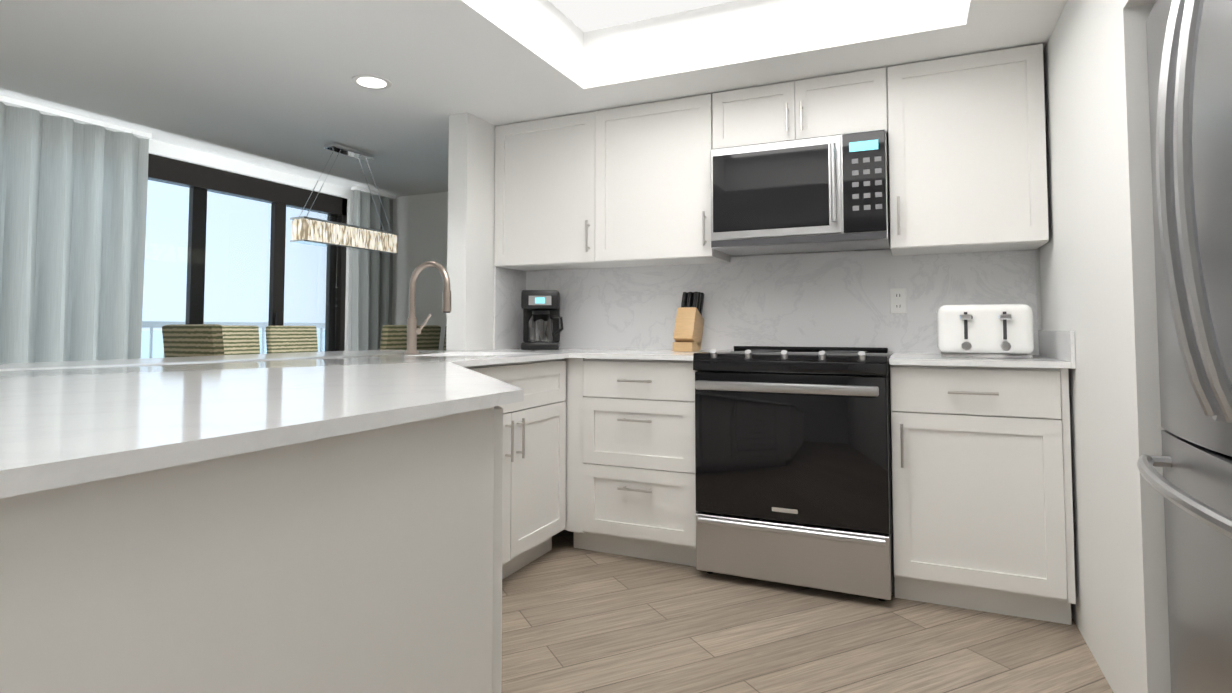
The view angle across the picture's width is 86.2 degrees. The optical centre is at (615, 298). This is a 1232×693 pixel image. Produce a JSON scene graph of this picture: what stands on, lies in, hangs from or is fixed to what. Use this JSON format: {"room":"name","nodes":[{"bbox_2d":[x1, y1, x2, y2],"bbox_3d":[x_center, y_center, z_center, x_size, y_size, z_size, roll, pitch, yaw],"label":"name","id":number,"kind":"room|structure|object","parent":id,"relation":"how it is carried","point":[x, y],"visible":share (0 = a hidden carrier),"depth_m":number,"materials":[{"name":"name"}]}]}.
{"room":"kitchen","nodes":[
{"label":"kitchen","id":0,"kind":"room"},
{"bbox_2d":[149,139,353,350],"bbox_3d":[-3.378,0.078,2.622,0.150,2.150,6.570,-1,-3,24],"label":"wall","id":1,"kind":"structure","parent":0,"point":[168,150],"depth_m":4.62,"materials":[{"name":"paint"}]},
{"bbox_2d":[141,154,346,357],"bbox_3d":[-2.712,0.183,4.041,0.110,2.070,2.610,-1,-3,24],"label":"window","id":2,"kind":"structure","parent":1,"relation":"in","point":[199,181],"depth_m":4.61,"materials":[{"name":"brown metal"}]},
{"bbox_2d":[0,347,708,502],"bbox_3d":[-1.027,0.204,1.758,2.000,0.022,4.248,-1,-3,24],"label":"countertop","id":3,"kind":"structure","parent":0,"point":[65,425],"depth_m":1.09,"materials":[{"name":"white stone"}]},
{"bbox_2d":[404,261,450,353],"bbox_3d":[-0.813,0.040,2.893,0.240,0.408,0.096,-1,-3,24],"label":"faucet","id":4,"kind":"object","parent":3,"relation":"on","point":[413,330],"visible":0.98,"depth_m":2.89,"materials":[{"name":"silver metal"}]},
{"bbox_2d":[521,290,562,349],"bbox_3d":[-0.398,0.118,3.593,0.222,0.315,0.232,0,-3,-4],"label":"coffee maker","id":5,"kind":"object","parent":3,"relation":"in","point":[542,322],"visible":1,"depth_m":3.50,"materials":[{"name":"black plastic"}]},
{"bbox_2d":[673,292,703,351],"bbox_3d":[0.372,0.114,3.302,0.100,0.297,0.245,-1,-3,24],"label":"knife block","id":6,"kind":"object","parent":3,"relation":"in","point":[688,329],"visible":1,"depth_m":3.23,"materials":[{"name":"brown wood"}]},
{"bbox_2d":[392,192,447,349],"bbox_3d":[-1.141,0.199,5.278,2.030,2.150,0.120,-1,-3,24],"label":"wall","id":7,"kind":"structure","parent":0,"point":[420,224],"depth_m":5.45,"materials":[{"name":"paint"}]},
{"bbox_2d":[446,112,495,350],"bbox_3d":[-0.505,0.144,4.080,0.120,2.150,1.540,-1,-3,24],"label":"wall","id":8,"kind":"structure","parent":0,"point":[471,214],"depth_m":3.43,"materials":[{"name":"paint"}]},
{"bbox_2d":[0,0,1066,196],"bbox_3d":[-0.823,-1.246,1.596,5.700,0.400,6.700,-1,-3,24],"label":"ceiling","id":9,"kind":"structure","parent":0,"point":[269,84],"depth_m":2.83,"materials":[{"name":"paint"}]},
{"bbox_2d":[0,95,151,363],"bbox_3d":[-2.958,0.087,3.124,0.107,2.118,1.330,-1,-3,24],"label":"curtain","id":10,"kind":"object","parent":9,"relation":"hanging from","point":[73,200],"visible":0.58,"depth_m":3.41,"materials":[{"name":"fabric"}]},
{"bbox_2d":[290,142,398,254],"bbox_3d":[-1.658,-0.619,4.089,0.110,0.622,0.750,-1,-3,24],"label":"chandelier","id":11,"kind":"object","parent":9,"relation":"hanging from","point":[316,232],"visible":1,"depth_m":4.00,"materials":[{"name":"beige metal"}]},
{"bbox_2d":[352,74,391,88],"bbox_3d":[-1.105,-0.978,2.975,0.170,0.007,0.170,-1,-3,24],"label":"recessed light","id":12,"kind":"object","parent":9,"relation":"in","point":[368,81],"visible":1,"depth_m":2.96,"materials":[{"name":"white plastic"}]},
{"bbox_2d":[351,186,395,349],"bbox_3d":[-1.968,0.187,5.308,0.106,2.118,0.430,-1,-3,24],"label":"curtain","id":13,"kind":"object","parent":9,"relation":"hanging from","point":[371,296],"visible":0.44,"depth_m":5.30,"materials":[{"name":"fabric"}]},
{"bbox_2d":[501,530,1112,692],"bbox_3d":[-0.787,1.151,1.470,5.520,0.100,6.700,-1,-3,24],"label":"floor","id":14,"kind":"structure","parent":0,"point":[576,620],"depth_m":2.19,"materials":[{"name":"wood"}]},
{"bbox_2d":[162,324,223,356],"bbox_3d":[-1.937,0.661,3.366,0.380,1.053,0.558,-1,-3,24],"label":"chair","id":15,"kind":"object","parent":14,"relation":"on","point":[184,340],"visible":0.1,"depth_m":3.12,"materials":[{"name":"wicker"}]},
{"bbox_2d":[221,325,259,354],"bbox_3d":[-2.222,0.692,4.043,0.558,1.053,0.380,-1,-3,24],"label":"chair","id":16,"kind":"object","parent":14,"relation":"on","point":[240,339],"visible":0.12,"depth_m":4.20,"materials":[{"name":"wicker"}]},
{"bbox_2d":[265,326,317,353],"bbox_3d":[-2.032,0.711,4.461,0.558,1.053,0.380,-1,-3,24],"label":"chair","id":17,"kind":"object","parent":14,"relation":"on","point":[286,339],"visible":0.17,"depth_m":4.54,"materials":[{"name":"wicker"}]},
{"bbox_2d":[380,325,440,349],"bbox_3d":[-1.418,0.687,3.931,0.558,1.053,0.450,-1,-3,24],"label":"chair","id":18,"kind":"object","parent":14,"relation":"on","point":[393,337],"visible":0.1,"depth_m":3.76,"materials":[{"name":"wicker"}]},
{"bbox_2d":[443,327,445,349],"bbox_3d":[-1.199,0.709,4.413,0.558,1.053,0.420,-1,-3,24],"label":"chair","id":19,"kind":"object","parent":14,"relation":"on","point":[444,347],"depth_m":4.15,"materials":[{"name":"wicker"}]},
{"bbox_2d":[693,346,893,600],"bbox_3d":[0.782,0.689,2.836,0.754,0.948,0.713,-1,-3,24],"label":"stove","id":20,"kind":"object","parent":14,"relation":"on","point":[793,466],"visible":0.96,"depth_m":2.57,"materials":[{"name":"black glass"}]},
{"bbox_2d":[890,363,1075,624],"bbox_3d":[1.420,0.705,2.628,0.568,0.899,0.603,-1,-3,24],"label":"base cabinet","id":21,"kind":"object","parent":14,"relation":"on","point":[982,470],"depth_m":2.36,"materials":[{"name":"paint"}]},
{"bbox_2d":[889,351,1071,370],"bbox_3d":[1.412,0.244,2.634,0.569,0.022,0.638,-1,-3,24],"label":"countertop","id":22,"kind":"structure","parent":21,"relation":"on","point":[899,358],"depth_m":2.40,"materials":[{"name":"white stone"}]},
{"bbox_2d":[936,304,1033,358],"bbox_3d":[1.457,0.129,2.618,0.320,0.204,0.304,-1,-3,24],"label":"toaster","id":23,"kind":"object","parent":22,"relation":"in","point":[990,331],"visible":1,"depth_m":2.50,"materials":[{"name":"white plastic"}]},
{"bbox_2d":[1137,0,1231,692],"bbox_3d":[1.375,0.188,0.989,0.859,1.780,1.000,-1,-3,24],"label":"fridge","id":24,"kind":"object","parent":14,"relation":"on","point":[1189,52],"visible":1,"depth_m":1.23,"materials":[{"name":"silver metal"}]},
{"bbox_2d":[730,248,1041,329],"bbox_3d":[1.023,0.106,3.235,3.600,2.150,0.120,-1,-3,24],"label":"wall","id":25,"kind":"structure","parent":0,"point":[1038,288],"depth_m":2.82,"materials":[{"name":"paint"}]},
{"bbox_2d":[494,109,631,274],"bbox_3d":[-0.293,-0.562,3.614,0.673,0.777,0.328,-1,-3,24],"label":"upper cabinet","id":26,"kind":"object","parent":25,"relation":"attached to","point":[551,174],"depth_m":3.47,"materials":[{"name":"paint"}]},
{"bbox_2d":[608,94,735,270],"bbox_3d":[0.214,-0.572,3.385,0.673,0.777,0.328,-1,-3,24],"label":"upper cabinet","id":27,"kind":"object","parent":25,"relation":"attached to","point":[659,169],"depth_m":3.22,"materials":[{"name":"paint"}]},
{"bbox_2d":[493,249,1039,366],"bbox_3d":[0.568,0.049,3.196,2.563,0.540,0.328,-1,-3,24],"label":"backsplash","id":28,"kind":"structure","parent":25,"relation":"attached to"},
{"bbox_2d":[712,66,891,148],"bbox_3d":[0.870,-0.835,3.099,0.766,0.277,0.328,-1,-3,24],"label":"upper cabinet","id":29,"kind":"object","parent":25,"relation":"attached to","point":[860,101],"depth_m":2.93,"materials":[{"name":"paint"}]},
{"bbox_2d":[710,129,889,255],"bbox_3d":[0.846,-0.462,3.028,0.754,0.462,0.442,-1,-3,24],"label":"microwave","id":30,"kind":"object","parent":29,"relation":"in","point":[829,193],"visible":1,"depth_m":2.87,"materials":[{"name":"silver metal"}]},
{"bbox_2d":[890,288,906,313],"bbox_3d":[1.300,0.011,3.026,0.070,0.116,0.006,-1,-3,24],"label":"electrical outlet plate","id":31,"kind":"object","parent":25,"relation":"attached to","point":[898,300],"visible":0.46,"depth_m":3.01,"materials":[{"name":"white plastic"}]},
{"bbox_2d":[887,43,1048,258],"bbox_3d":[1.478,-0.598,2.813,0.566,0.777,0.328,-1,-3,24],"label":"upper cabinet","id":32,"kind":"object","parent":25,"relation":"attached to","point":[966,140],"depth_m":2.67,"materials":[{"name":"paint"}]},
{"bbox_2d":[1039,0,1170,692],"bbox_3d":[0.708,-0.031,0.241,0.100,2.150,5.600,-1,-3,24],"label":"wall","id":33,"kind":"structure","parent":0,"point":[1097,274],"depth_m":1.76,"materials":[{"name":"paint"}]},
{"label":"outside","id":34,"kind":"structure","parent":0,"visible":0},
{"bbox_2d":[141,330,324,357],"bbox_3d":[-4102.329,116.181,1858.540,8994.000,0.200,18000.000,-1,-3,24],"label":"ground","id":35,"kind":"structure","parent":34,"point":[145,334],"depth_m":1365.63,"materials":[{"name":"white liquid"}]},
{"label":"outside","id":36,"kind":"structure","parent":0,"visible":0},
{"bbox_3d":[-3.747,1.270,3.631,1.400,0.100,9.000,-1,-3,24],"label":"floor","id":37,"kind":"structure","parent":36,"visible":0},
{"bbox_2d":[142,321,324,357],"bbox_3d":[-4.299,0.676,3.894,0.060,1.110,9.025,-1,-3,24],"label":"balcony railing","id":38,"kind":"object","parent":37,"relation":"on","point":[155,325],"depth_m":5.75,"materials":[{"name":"metal"}]}
]}

